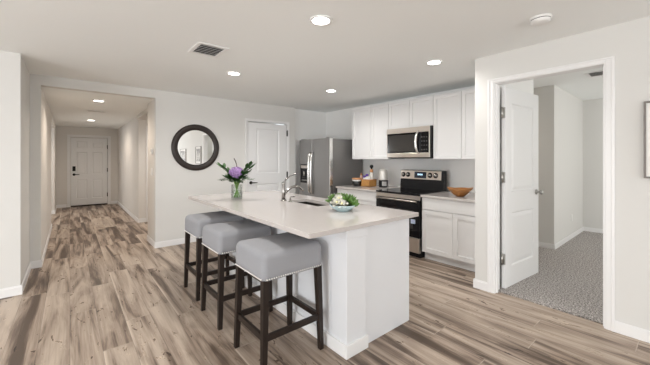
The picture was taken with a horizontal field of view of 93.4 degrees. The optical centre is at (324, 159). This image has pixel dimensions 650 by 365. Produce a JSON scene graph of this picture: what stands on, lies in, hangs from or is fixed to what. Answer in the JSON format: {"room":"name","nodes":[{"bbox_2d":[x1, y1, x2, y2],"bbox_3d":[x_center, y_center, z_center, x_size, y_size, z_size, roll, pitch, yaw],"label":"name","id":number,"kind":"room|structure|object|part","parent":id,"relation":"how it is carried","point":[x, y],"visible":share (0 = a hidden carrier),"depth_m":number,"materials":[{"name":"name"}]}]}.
{"room":"kitchen","nodes":[
{"label":"kitchen","id":0,"kind":"room"},
{"bbox_2d":[0,51,29,288],"bbox_3d":[-4.971,0.149,2.147,4.115,2.440,0.935,0,0,-40],"label":"wall","id":1,"kind":"structure","parent":0,"point":[14,74],"depth_m":3.08,"materials":[{"name":"white paint"}]},
{"bbox_2d":[0,237,195,298],"bbox_3d":[-3.388,1.323,3.458,7.985,0.092,0.949,0,0,-40],"label":"baseboard","id":2,"kind":"structure","parent":1,"relation":"attached to","point":[16,290],"depth_m":3.75,"materials":[{"name":"white paint"}]},
{"bbox_2d":[41,87,55,257],"bbox_3d":[-5.663,0.212,6.241,0.135,2.314,6.000,0,0,-40],"label":"wall","id":3,"kind":"structure","parent":0,"point":[48,126],"depth_m":5.08,"materials":[{"name":"white paint"}]},
{"bbox_2d":[41,204,66,265],"bbox_3d":[-5.607,1.323,6.216,0.312,0.092,6.124,0,0,-38],"label":"baseboard","id":4,"kind":"structure","parent":3,"relation":"attached to","point":[62,205],"depth_m":5.35,"materials":[{"name":"white paint"}]},
{"bbox_2d":[56,126,117,205],"bbox_3d":[-7.074,0.069,9.140,1.680,2.600,0.260,0,0,-40],"label":"wall","id":5,"kind":"structure","parent":0,"point":[61,131],"depth_m":8.79,"materials":[{"name":"white paint"}]},
{"bbox_2d":[67,134,110,206],"bbox_3d":[-7.000,0.329,9.098,1.020,2.080,0.139,0,0,-40],"label":"door frame","id":6,"kind":"structure","parent":5,"relation":"attached to","point":[68,135],"depth_m":9.14,"materials":[{"name":"white paint"}]},
{"bbox_2d":[71,138,107,206],"bbox_3d":[-6.963,0.371,9.072,0.880,1.996,0.126,0,0,-40],"label":"door","id":7,"kind":"structure","parent":5,"relation":"in","point":[89,169],"depth_m":9.06,"materials":[{"name":"white paint"}]},
{"bbox_3d":[-6.984,1.354,9.079,0.856,0.030,0.090,0,0,-40],"label":"sill","id":8,"kind":"part","parent":7,"relation":"part of","materials":[{"name":"grey"}]},
{"bbox_2d":[42,87,153,128],"bbox_3d":[-5.226,-1.088,6.736,6.200,0.286,6.200,0,0,-40],"label":"ceiling","id":9,"kind":"structure","parent":0,"point":[67,107],"depth_m":5.58,"materials":[{"name":"white paint"}]},
{"bbox_2d":[30,74,294,261],"bbox_3d":[-2.202,0.149,5.143,4.005,2.440,0.120,0,0,-40],"label":"wall","id":10,"kind":"structure","parent":0,"point":[173,183],"depth_m":4.91,"materials":[{"name":"white paint"}]},
{"bbox_2d":[171,124,218,170],"bbox_3d":[-2.140,-0.197,5.093,0.770,0.770,0.034,0,0,-40],"label":"round mirror","id":11,"kind":"object","parent":10,"relation":"attached to","point":[194,147],"visible":1,"depth_m":5.08,"materials":[{"name":"brown wood"}]},
{"bbox_2d":[178,130,213,164],"bbox_3d":[-2.146,-0.197,5.101,0.584,0.584,0.006,0,0,-40],"label":"mirror glass","id":12,"kind":"object","parent":11,"relation":"attached to","point":[195,147],"depth_m":5.09,"materials":[{"name":"white"}]},
{"bbox_2d":[245,118,288,192],"bbox_3d":[-1.141,0.303,6.015,0.962,2.131,0.139,0,0,-40],"label":"door frame","id":13,"kind":"structure","parent":10,"relation":"attached to","point":[247,120],"depth_m":5.97,"materials":[{"name":"white paint"}]},
{"bbox_2d":[248,122,287,191],"bbox_3d":[-1.093,0.331,5.979,0.876,2.051,0.106,0,0,-40],"label":"door","id":14,"kind":"structure","parent":10,"relation":"in","point":[266,142],"depth_m":5.97,"materials":[{"name":"white paint"}]},
{"bbox_2d":[118,100,269,240],"bbox_3d":[-3.697,0.212,7.881,2.385,2.314,6.000,0,0,-40],"label":"wall","id":15,"kind":"structure","parent":0,"point":[132,135],"depth_m":6.71,"materials":[{"name":"white paint"}]},
{"bbox_2d":[111,201,154,247],"bbox_3d":[-4.488,1.323,7.143,0.315,0.092,6.120,0,0,-40],"label":"baseboard","id":16,"kind":"structure","parent":15,"relation":"attached to","point":[140,220],"depth_m":6.83,"materials":[{"name":"white paint"}]},
{"bbox_2d":[146,126,147,221],"bbox_3d":[-3.595,0.314,7.041,0.925,2.110,0.139,0,0,-40],"label":"door frame","id":17,"kind":"structure","parent":15,"relation":"attached to","point":[146,126],"depth_m":6.70,"materials":[{"name":"white paint"}]},
{"bbox_2d":[295,109,325,193],"bbox_3d":[-0.321,0.149,6.822,1.035,2.440,0.120,0,0,-40],"label":"wall","id":18,"kind":"structure","parent":0,"point":[308,124],"depth_m":6.67,"materials":[{"name":"white paint"}]},
{"bbox_2d":[0,0,649,112],"bbox_3d":[-0.231,-1.176,0.308,9.240,0.210,10.170,0,0,-40],"label":"ceiling","id":19,"kind":"structure","parent":0,"point":[370,52],"depth_m":2.76,"materials":[{"name":"white paint"}]},
{"bbox_2d":[188,41,228,57],"bbox_3d":[-1.142,-1.066,2.993,0.290,0.010,0.340,0,0,-40],"label":"ceiling vent","id":20,"kind":"object","parent":19,"relation":"in","point":[201,48],"visible":1,"depth_m":2.98,"materials":[{"name":"white plastic"}]},
{"bbox_2d":[227,71,240,75],"bbox_3d":[-1.131,-1.065,3.797,0.176,0.010,0.176,0,0,-40],"label":"recessed light","id":21,"kind":"object","parent":19,"relation":"in","point":[233,73],"visible":1,"depth_m":3.79,"materials":[{"name":"white plastic"}]},
{"bbox_2d":[310,15,331,25],"bbox_3d":[-0.031,-1.065,2.352,0.176,0.010,0.176,0,0,-40],"label":"recessed light","id":22,"kind":"object","parent":19,"relation":"in","point":[318,20],"visible":1,"depth_m":2.34,"materials":[{"name":"white plastic"}]},
{"bbox_2d":[426,60,442,64],"bbox_3d":[1.199,-1.065,3.365,0.176,0.010,0.176,0,0,-40],"label":"recessed light","id":23,"kind":"object","parent":19,"relation":"in","point":[431,62],"visible":1,"depth_m":3.36,"materials":[{"name":"white plastic"}]},
{"bbox_2d":[529,14,551,25],"bbox_3d":[1.634,-1.050,2.319,0.146,0.042,0.146,0,0,-40],"label":"smoke detector","id":24,"kind":"object","parent":19,"relation":"attached to","point":[542,19],"visible":1,"depth_m":2.29,"materials":[{"name":"white plastic"}]},
{"bbox_2d":[0,204,649,364],"bbox_3d":[-2.247,1.419,2.632,9.120,0.100,16.320,0,0,-40],"label":"floor","id":25,"kind":"structure","parent":0,"point":[101,293],"depth_m":2.54,"materials":[{"name":"brown wood"}]},
{"bbox_2d":[184,211,244,300],"bbox_3d":[-1.187,0.974,3.274,0.498,0.790,0.447,0,0,-40],"label":"bar stool","id":26,"kind":"object","parent":25,"relation":"on","point":[194,223],"visible":0.51,"depth_m":3.14,"materials":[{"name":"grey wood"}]},
{"bbox_3d":[-1.479,1.067,3.282,0.056,0.604,0.054,0,0,-40],"label":"leg","id":27,"kind":"part","parent":26,"relation":"part of","materials":[{"name":"brown wood"}]},
{"bbox_3d":[-1.232,1.067,2.986,0.056,0.604,0.054,0,0,-40],"label":"leg","id":28,"kind":"part","parent":26,"relation":"part of","materials":[{"name":"brown wood"}]},
{"bbox_3d":[-1.187,0.674,3.274,0.490,0.190,0.439,0,0,-40],"label":"seat","id":29,"kind":"part","parent":26,"relation":"part of","materials":[{"name":"grey fabric"}]},
{"bbox_3d":[-1.142,1.067,3.563,0.056,0.604,0.054,0,0,-40],"label":"leg","id":30,"kind":"part","parent":26,"relation":"part of","materials":[{"name":"brown wood"}]},
{"bbox_2d":[201,219,272,329],"bbox_3d":[-0.800,0.974,2.771,0.498,0.790,0.447,0,0,-40],"label":"bar stool","id":31,"kind":"object","parent":25,"relation":"on","point":[222,238],"visible":0.69,"depth_m":2.62,"materials":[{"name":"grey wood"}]},
{"bbox_3d":[-1.091,1.067,2.778,0.056,0.604,0.054,0,0,-40],"label":"leg","id":32,"kind":"part","parent":31,"relation":"part of","materials":[{"name":"brown wood"}]},
{"bbox_3d":[-0.800,0.758,2.771,0.498,0.014,0.447,0,0,-40],"label":"nailhead trim","id":33,"kind":"part","parent":31,"relation":"part of","materials":[{"name":"silver metal"}]},
{"bbox_3d":[-0.845,1.067,2.482,0.056,0.604,0.054,0,0,-40],"label":"leg","id":34,"kind":"part","parent":31,"relation":"part of","materials":[{"name":"brown wood"}]},
{"bbox_3d":[-0.800,0.674,2.771,0.490,0.190,0.439,0,0,-40],"label":"seat","id":35,"kind":"part","parent":31,"relation":"part of","materials":[{"name":"grey fabric"}]},
{"bbox_3d":[-0.755,1.067,3.059,0.056,0.604,0.054,0,0,-40],"label":"leg","id":36,"kind":"part","parent":31,"relation":"part of","materials":[{"name":"brown wood"}]},
{"bbox_3d":[-0.508,1.067,2.763,0.056,0.604,0.054,0,0,-40],"label":"leg","id":37,"kind":"part","parent":31,"relation":"part of","materials":[{"name":"brown wood"}]},
{"bbox_2d":[234,232,323,364],"bbox_3d":[-0.338,0.974,2.225,0.498,0.790,0.447,0,0,-40],"label":"bar stool","id":38,"kind":"object","parent":25,"relation":"on","point":[271,257],"visible":1,"depth_m":2.12,"materials":[{"name":"grey fabric"}]},
{"bbox_3d":[-0.630,1.067,2.232,0.056,0.604,0.054,0,0,-40],"label":"leg","id":39,"kind":"part","parent":38,"relation":"part of","materials":[{"name":"brown wood"}]},
{"bbox_3d":[-0.383,1.067,1.936,0.056,0.604,0.054,0,0,-40],"label":"leg","id":40,"kind":"part","parent":38,"relation":"part of","materials":[{"name":"brown wood"}]},
{"bbox_3d":[-0.338,0.674,2.225,0.490,0.190,0.439,0,0,-40],"label":"seat","id":41,"kind":"part","parent":38,"relation":"part of","materials":[{"name":"grey fabric"}]},
{"bbox_3d":[-0.338,0.758,2.225,0.498,0.014,0.447,0,0,-40],"label":"nailhead trim","id":42,"kind":"part","parent":38,"relation":"part of","materials":[{"name":"silver metal"}]},
{"bbox_3d":[-0.293,1.067,2.513,0.056,0.604,0.054,0,0,-40],"label":"leg","id":43,"kind":"part","parent":38,"relation":"part of","materials":[{"name":"brown wood"}]},
{"bbox_3d":[-0.046,1.067,2.217,0.056,0.604,0.054,0,0,-40],"label":"leg","id":44,"kind":"part","parent":38,"relation":"part of","materials":[{"name":"brown wood"}]},
{"bbox_2d":[220,210,408,359],"bbox_3d":[-0.308,0.927,3.244,0.790,0.883,2.366,0,0,-40],"label":"kitchen island","id":45,"kind":"object","parent":25,"relation":"on","point":[365,271],"visible":0.54,"depth_m":2.31,"materials":[{"name":"white paint"}]},
{"bbox_3d":[-0.526,1.323,3.063,0.223,0.092,2.366,0,0,-40],"label":"trim","id":46,"kind":"part","parent":45,"relation":"part of","materials":[{"name":"white paint"}]},
{"bbox_2d":[188,190,418,238],"bbox_3d":[-0.445,0.469,3.191,1.167,0.033,2.488,0,0,-40],"label":"island countertop","id":47,"kind":"structure","parent":45,"relation":"on","point":[266,207],"depth_m":2.61,"materials":[{"name":"stone"}]},
{"bbox_2d":[231,184,241,199],"bbox_3d":[-1.007,0.369,3.496,0.124,0.167,0.124,0,0,-40],"label":"glass vase","id":48,"kind":"object","parent":47,"relation":"on","point":[232,192],"visible":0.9,"depth_m":3.48,"materials":[{"name":"glass"}]},
{"bbox_2d":[217,158,254,197],"bbox_3d":[-1.011,0.209,3.491,0.419,0.450,0.366,0,0,-40],"label":"flower bouquet","id":49,"kind":"object","parent":48,"relation":"in","point":[236,173],"visible":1,"depth_m":3.46,"materials":[{"name":"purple plant"}]},
{"bbox_2d":[281,173,303,200],"bbox_3d":[-0.366,0.305,3.416,0.287,0.295,0.068,0,0,-40],"label":"faucet","id":50,"kind":"object","parent":47,"relation":"on","point":[284,192],"visible":0.99,"depth_m":3.35,"materials":[{"name":"silver metal"}]},
{"bbox_3d":[-0.349,0.340,3.419,0.257,0.106,0.032,0,0,-35],"label":"spout","id":51,"kind":"part","parent":50,"relation":"part of","materials":[{"name":"silver metal"}]},
{"bbox_2d":[297,202,324,205],"bbox_3d":[-0.147,0.577,3.237,0.266,0.183,0.556,0,0,-40],"label":"sink","id":52,"kind":"object","parent":47,"relation":"in","point":[308,203],"visible":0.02,"depth_m":3.44,"materials":[{"name":"grey metal"}]},
{"bbox_2d":[329,204,354,211],"bbox_3d":[0.156,0.425,2.702,0.239,0.056,0.239,0,0,-40],"label":"ceramic bowl","id":53,"kind":"object","parent":47,"relation":"on","point":[349,207],"visible":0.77,"depth_m":2.62,"materials":[{"name":"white ceramic"}]},
{"bbox_2d":[325,193,336,202],"bbox_3d":[0.074,0.351,2.736,0.156,0.102,0.145,0,0,6],"label":"succulent","id":54,"kind":"object","parent":53,"relation":"in","point":[331,196],"visible":0.36,"depth_m":2.72,"materials":[{"name":"green plant"}]},
{"bbox_2d":[330,197,340,206],"bbox_3d":[0.101,0.375,2.633,0.123,0.088,0.081,0,0,0],"label":"flower","id":55,"kind":"object","parent":53,"relation":"in","point":[334,201],"visible":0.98,"depth_m":2.63,"materials":[{"name":"white plant"}]},
{"bbox_2d":[333,194,342,198],"bbox_3d":[0.121,0.347,2.666,0.111,0.084,0.073,0,0,0],"label":"flower","id":56,"kind":"object","parent":53,"relation":"on","point":[339,196],"visible":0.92,"depth_m":2.67,"materials":[{"name":"white plant"}]},
{"bbox_2d":[336,199,348,207],"bbox_3d":[0.144,0.383,2.618,0.119,0.087,0.078,0,0,0],"label":"flower","id":57,"kind":"object","parent":53,"relation":"in","point":[343,202],"visible":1,"depth_m":2.61,"materials":[{"name":"white plant"}]},
{"bbox_2d":[341,193,358,205],"bbox_3d":[0.217,0.355,2.700,0.188,0.116,0.185,0,0,-40],"label":"succulent","id":58,"kind":"object","parent":53,"relation":"in","point":[346,197],"visible":0.63,"depth_m":2.67,"materials":[{"name":"green plant"}]},
{"bbox_2d":[348,198,358,206],"bbox_3d":[0.258,0.375,2.668,0.104,0.088,0.110,0,0,-40],"label":"succulent","id":59,"kind":"object","parent":53,"relation":"in","point":[351,202],"visible":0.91,"depth_m":2.64,"materials":[{"name":"green plant"}]},
{"bbox_3d":[0.172,0.961,2.226,0.195,0.815,0.160,0,0,-40],"label":"corner post","id":60,"kind":"part","parent":45,"relation":"part of","materials":[{"name":"white paint"}]},
{"bbox_2d":[299,137,362,198],"bbox_3d":[0.082,0.481,6.162,0.946,1.776,0.969,0,0,-40],"label":"refrigerator","id":61,"kind":"object","parent":25,"relation":"on","point":[327,163],"visible":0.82,"depth_m":5.81,"materials":[{"name":"grey metal"}]},
{"bbox_3d":[-0.369,0.450,6.141,0.065,1.687,0.420,0,0,-40],"label":"door","id":62,"kind":"part","parent":61,"relation":"part of","materials":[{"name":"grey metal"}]},
{"bbox_3d":[-0.308,0.264,5.962,0.091,0.816,0.044,0,0,-40],"label":"handle","id":63,"kind":"part","parent":61,"relation":"part of","materials":[{"name":"silver metal"}]},
{"bbox_3d":[-0.262,0.264,5.907,0.091,0.816,0.044,0,0,-40],"label":"handle","id":64,"kind":"part","parent":61,"relation":"part of","materials":[{"name":"silver metal"}]},
{"bbox_3d":[-0.059,0.450,5.770,0.065,1.687,0.535,0,0,-40],"label":"door","id":65,"kind":"part","parent":61,"relation":"part of","materials":[{"name":"grey metal"}]},
{"bbox_2d":[337,188,375,205],"bbox_3d":[0.832,0.942,5.423,0.814,0.853,0.935,0,0,-40],"label":"base cabinet","id":66,"kind":"object","parent":25,"relation":"on","point":[365,197],"visible":0.23,"depth_m":5.04,"materials":[{"name":"white paint"}]},
{"bbox_3d":[0.676,0.971,4.990,0.019,0.571,0.462,0,0,-40],"label":"door","id":67,"kind":"part","parent":66,"relation":"part of","materials":[{"name":"white paint"}]},
{"bbox_2d":[336,185,399,191],"bbox_3d":[0.820,0.500,5.419,0.840,0.032,0.955,0,0,-40],"label":"countertop","id":68,"kind":"structure","parent":66,"relation":"on","point":[360,188],"depth_m":5.27,"materials":[{"name":"stone"}]},
{"bbox_2d":[352,178,361,185],"bbox_3d":[0.579,0.410,5.567,0.175,0.148,0.175,0,0,-40],"label":"candle jar","id":69,"kind":"object","parent":68,"relation":"on","point":[355,181],"visible":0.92,"depth_m":5.50,"materials":[{"name":"black glass"}]},
{"bbox_2d":[361,179,376,186],"bbox_3d":[0.785,0.418,5.490,0.194,0.131,0.216,0,0,-40],"label":"basket","id":70,"kind":"object","parent":68,"relation":"on","point":[364,182],"visible":0.93,"depth_m":5.42,"materials":[{"name":"orange wicker"}]},
{"bbox_2d":[369,165,373,178],"bbox_3d":[0.834,0.283,5.479,0.082,0.378,0.082,0,0,-40],"label":"bottle","id":71,"kind":"object","parent":70,"relation":"in","point":[371,174],"visible":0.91,"depth_m":5.45,"materials":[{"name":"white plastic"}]},
{"bbox_2d":[379,169,387,186],"bbox_3d":[1.017,0.325,5.339,0.161,0.318,0.161,0,0,-40],"label":"canister","id":72,"kind":"object","parent":68,"relation":"on","point":[383,174],"visible":0.99,"depth_m":5.27,"materials":[{"name":"white plastic"}]},
{"bbox_2d":[376,170,448,257],"bbox_3d":[1.346,0.771,4.728,0.906,1.195,0.770,0,0,-40],"label":"range","id":73,"kind":"object","parent":25,"relation":"on","point":[414,183],"visible":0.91,"depth_m":4.57,"materials":[{"name":"black metal"}]},
{"bbox_3d":[1.021,0.586,4.456,0.058,0.038,0.704,0,0,-40],"label":"handle","id":74,"kind":"part","parent":73,"relation":"part of","materials":[{"name":"silver metal"}]},
{"bbox_3d":[1.058,0.826,4.487,0.042,0.515,0.762,0,0,-40],"label":"oven door","id":75,"kind":"part","parent":73,"relation":"part of","materials":[{"name":"black glass"}]},
{"bbox_3d":[1.061,0.535,4.490,0.039,0.057,0.770,0,0,-40],"label":"trim","id":76,"kind":"part","parent":73,"relation":"part of","materials":[{"name":"silver metal"}]},
{"bbox_2d":[376,188,448,195],"bbox_3d":[1.367,0.490,4.745,0.852,0.027,0.770,0,0,-40],"label":"cooktop","id":77,"kind":"object","parent":73,"relation":"in","point":[394,191],"depth_m":4.60,"materials":[{"name":"black glass"}]},
{"bbox_3d":[1.058,1.192,4.487,0.042,0.203,0.762,0,0,-40],"label":"drawer","id":78,"kind":"part","parent":73,"relation":"part of","materials":[{"name":"silver metal"}]},
{"bbox_3d":[1.520,0.248,4.873,0.023,0.100,0.216,0,0,-40],"label":"display panel","id":79,"kind":"part","parent":73,"relation":"part of","materials":[{"name":"black glass"}]},
{"bbox_2d":[422,197,474,271],"bbox_3d":[1.922,0.942,4.116,0.814,0.853,0.882,0,0,-40],"label":"base cabinet","id":80,"kind":"object","parent":25,"relation":"on","point":[448,226],"visible":0.63,"depth_m":3.90,"materials":[{"name":"white paint"}]},
{"bbox_3d":[1.476,0.971,4.030,0.019,0.571,0.435,0,0,-40],"label":"door","id":81,"kind":"part","parent":80,"relation":"part of","materials":[{"name":"white paint"}]},
{"bbox_2d":[420,191,474,202],"bbox_3d":[1.911,0.500,4.110,0.840,0.032,0.890,0,0,-40],"label":"countertop","id":82,"kind":"structure","parent":80,"relation":"on","point":[470,197],"depth_m":3.99,"materials":[{"name":"stone"}]},
{"bbox_2d":[447,187,472,196],"bbox_3d":[1.770,0.423,4.014,0.322,0.120,0.316,0,0,-40],"label":"wooden bowl","id":83,"kind":"object","parent":82,"relation":"on","point":[460,192],"visible":1,"depth_m":3.94,"materials":[{"name":"orange wood"}]},
{"bbox_3d":[1.616,0.601,3.862,0.019,0.155,0.874,0,0,-40],"label":"drawer","id":84,"kind":"part","parent":80,"relation":"part of","materials":[{"name":"white paint"}]},
{"bbox_3d":[1.757,0.971,3.693,0.019,0.571,0.435,0,0,-40],"label":"door","id":85,"kind":"part","parent":80,"relation":"part of","materials":[{"name":"white paint"}]},
{"bbox_2d":[326,79,533,192],"bbox_3d":[1.343,0.069,5.541,0.120,2.600,4.148,0,0,-40],"label":"wall","id":86,"kind":"structure","parent":0,"point":[460,172],"depth_m":5.40,"materials":[{"name":"white paint"}]},
{"bbox_2d":[352,104,404,158],"bbox_3d":[0.955,-0.467,5.562,0.450,0.928,0.847,0,0,-40],"label":"upper cabinet","id":87,"kind":"object","parent":86,"relation":"attached to","point":[370,125],"visible":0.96,"depth_m":5.39,"materials":[{"name":"white paint"}]},
{"bbox_3d":[0.665,-0.467,5.573,0.019,0.921,0.454,0,0,-40],"label":"door","id":88,"kind":"part","parent":87,"relation":"part of","materials":[{"name":"white paint"}]},
{"bbox_3d":[0.936,-0.467,5.247,0.019,0.921,0.383,0,0,-40],"label":"door","id":89,"kind":"part","parent":87,"relation":"part of","materials":[{"name":"white paint"}]},
{"bbox_2d":[389,96,432,128],"bbox_3d":[1.488,-0.714,4.922,0.450,0.434,0.812,0,0,-40],"label":"upper cabinet","id":90,"kind":"object","parent":86,"relation":"attached to","point":[418,112],"visible":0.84,"depth_m":4.75,"materials":[{"name":"white paint"}]},
{"bbox_3d":[1.193,-0.714,4.940,0.019,0.427,0.402,0,0,-40],"label":"door","id":91,"kind":"part","parent":90,"relation":"part of","materials":[{"name":"white paint"}]},
{"bbox_2d":[387,125,432,157],"bbox_3d":[1.442,-0.256,4.883,0.572,0.479,0.806,0,0,-40],"label":"microwave","id":92,"kind":"object","parent":90,"relation":"attached to","point":[411,142],"visible":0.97,"depth_m":4.70,"materials":[{"name":"silver metal"}]},
{"bbox_3d":[1.232,-0.256,4.831,0.035,0.310,0.617,0,0,-40],"label":"door","id":93,"kind":"part","parent":92,"relation":"part of","materials":[{"name":"black glass"}]},
{"bbox_3d":[1.373,-0.258,4.581,0.087,0.353,0.043,0,0,-10],"label":"handle","id":94,"kind":"part","parent":92,"relation":"part of","materials":[{"name":"silver metal"}]},
{"bbox_3d":[1.479,-0.256,4.534,0.035,0.310,0.151,0,0,-40],"label":"control panel","id":95,"kind":"part","parent":92,"relation":"part of","materials":[{"name":"black glass"}]},
{"bbox_3d":[1.454,-0.714,4.627,0.019,0.427,0.400,0,0,-40],"label":"door","id":96,"kind":"part","parent":90,"relation":"part of","materials":[{"name":"white paint"}]},
{"bbox_2d":[433,89,474,158],"bbox_3d":[2.047,-0.467,4.251,0.450,0.928,0.926,0,0,-40],"label":"upper cabinet","id":97,"kind":"object","parent":86,"relation":"attached to","point":[454,112],"visible":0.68,"depth_m":4.23,"materials":[{"name":"white paint"}]},
{"bbox_3d":[1.719,-0.467,4.308,0.019,0.921,0.414,0,0,-40],"label":"door","id":98,"kind":"part","parent":97,"relation":"part of","materials":[{"name":"white paint"}]},
{"bbox_3d":[2.016,-0.467,3.952,0.019,0.921,0.502,0,0,-40],"label":"door","id":99,"kind":"part","parent":97,"relation":"part of","materials":[{"name":"white paint"}]},
{"bbox_2d":[500,80,529,284],"bbox_3d":[2.161,0.069,3.631,1.070,2.600,0.165,0,0,-40],"label":"wall","id":100,"kind":"structure","parent":0,"point":[524,86],"depth_m":3.32,"materials":[{"name":"white paint"}]},
{"bbox_2d":[501,87,542,287],"bbox_3d":[2.200,0.295,3.441,0.843,2.116,0.178,0,0,-35],"label":"door","id":101,"kind":"structure","parent":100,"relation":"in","point":[519,109],"depth_m":3.40,"materials":[{"name":"white paint"}]},
{"bbox_3d":[2.524,0.384,3.600,0.062,0.062,0.071,0,0,-35],"label":"knob","id":102,"kind":"part","parent":101,"relation":"part of","materials":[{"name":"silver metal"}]},
{"bbox_2d":[498,231,602,323],"bbox_3d":[3.971,1.411,3.897,4.309,0.115,5.900,0,0,-40],"label":"floor","id":103,"kind":"structure","parent":0,"point":[568,279],"depth_m":3.40,"materials":[{"name":"carpet"}]},
{"bbox_2d":[475,16,649,329],"bbox_3d":[3.679,0.069,0.975,0.240,2.600,6.187,0,0,-40],"label":"wall","id":104,"kind":"structure","parent":0,"point":[629,42],"depth_m":2.40,"materials":[{"name":"white paint"}]},
{"bbox_2d":[487,56,614,331],"bbox_3d":[2.038,0.274,2.835,0.139,2.190,0.963,0,0,-40],"label":"door frame","id":105,"kind":"structure","parent":104,"relation":"attached to","point":[607,63],"depth_m":2.67,"materials":[{"name":"white paint"}]},
{"bbox_2d":[473,278,649,342],"bbox_3d":[2.534,1.323,2.439,0.384,0.092,2.501,0,0,-40],"label":"baseboard","id":106,"kind":"structure","parent":104,"relation":"attached to","point":[622,328],"depth_m":2.37,"materials":[{"name":"white paint"}]},
{"bbox_2d":[644,101,649,177],"bbox_3d":[2.572,-0.146,2.092,0.028,0.575,0.545,0,0,-40],"label":"framed picture","id":107,"kind":"object","parent":104,"relation":"attached to","point":[646,103],"visible":1,"depth_m":2.28,"materials":[{"name":"grey"}]},
{"bbox_2d":[534,85,602,243],"bbox_3d":[4.016,0.069,3.921,4.050,2.600,5.920,0,0,-40],"label":"wall","id":108,"kind":"structure","parent":0,"point":[570,128],"depth_m":5.15,"materials":[{"name":"white paint"}]},
{"bbox_2d":[538,227,602,249],"bbox_3d":[4.737,1.323,4.536,1.914,0.092,5.700,0,0,-40],"label":"baseboard","id":109,"kind":"structure","parent":108,"relation":"attached to","point":[561,242],"depth_m":5.06,"materials":[{"name":"white paint"}]},
{"bbox_2d":[534,68,602,99],"bbox_3d":[3.994,-1.201,3.916,4.250,0.160,5.900,0,0,-40],"label":"ceiling","id":110,"kind":"structure","parent":0,"point":[578,84],"depth_m":4.52,"materials":[{"name":"white paint"}]},
{"bbox_2d":[584,70,602,77],"bbox_3d":[3.559,-1.115,3.977,0.300,0.014,0.240,0,0,-40],"label":"ceiling vent","id":111,"kind":"object","parent":110,"relation":"in","point":[595,73],"visible":0.55,"depth_m":3.98,"materials":[{"name":"white plastic"}]}
]}

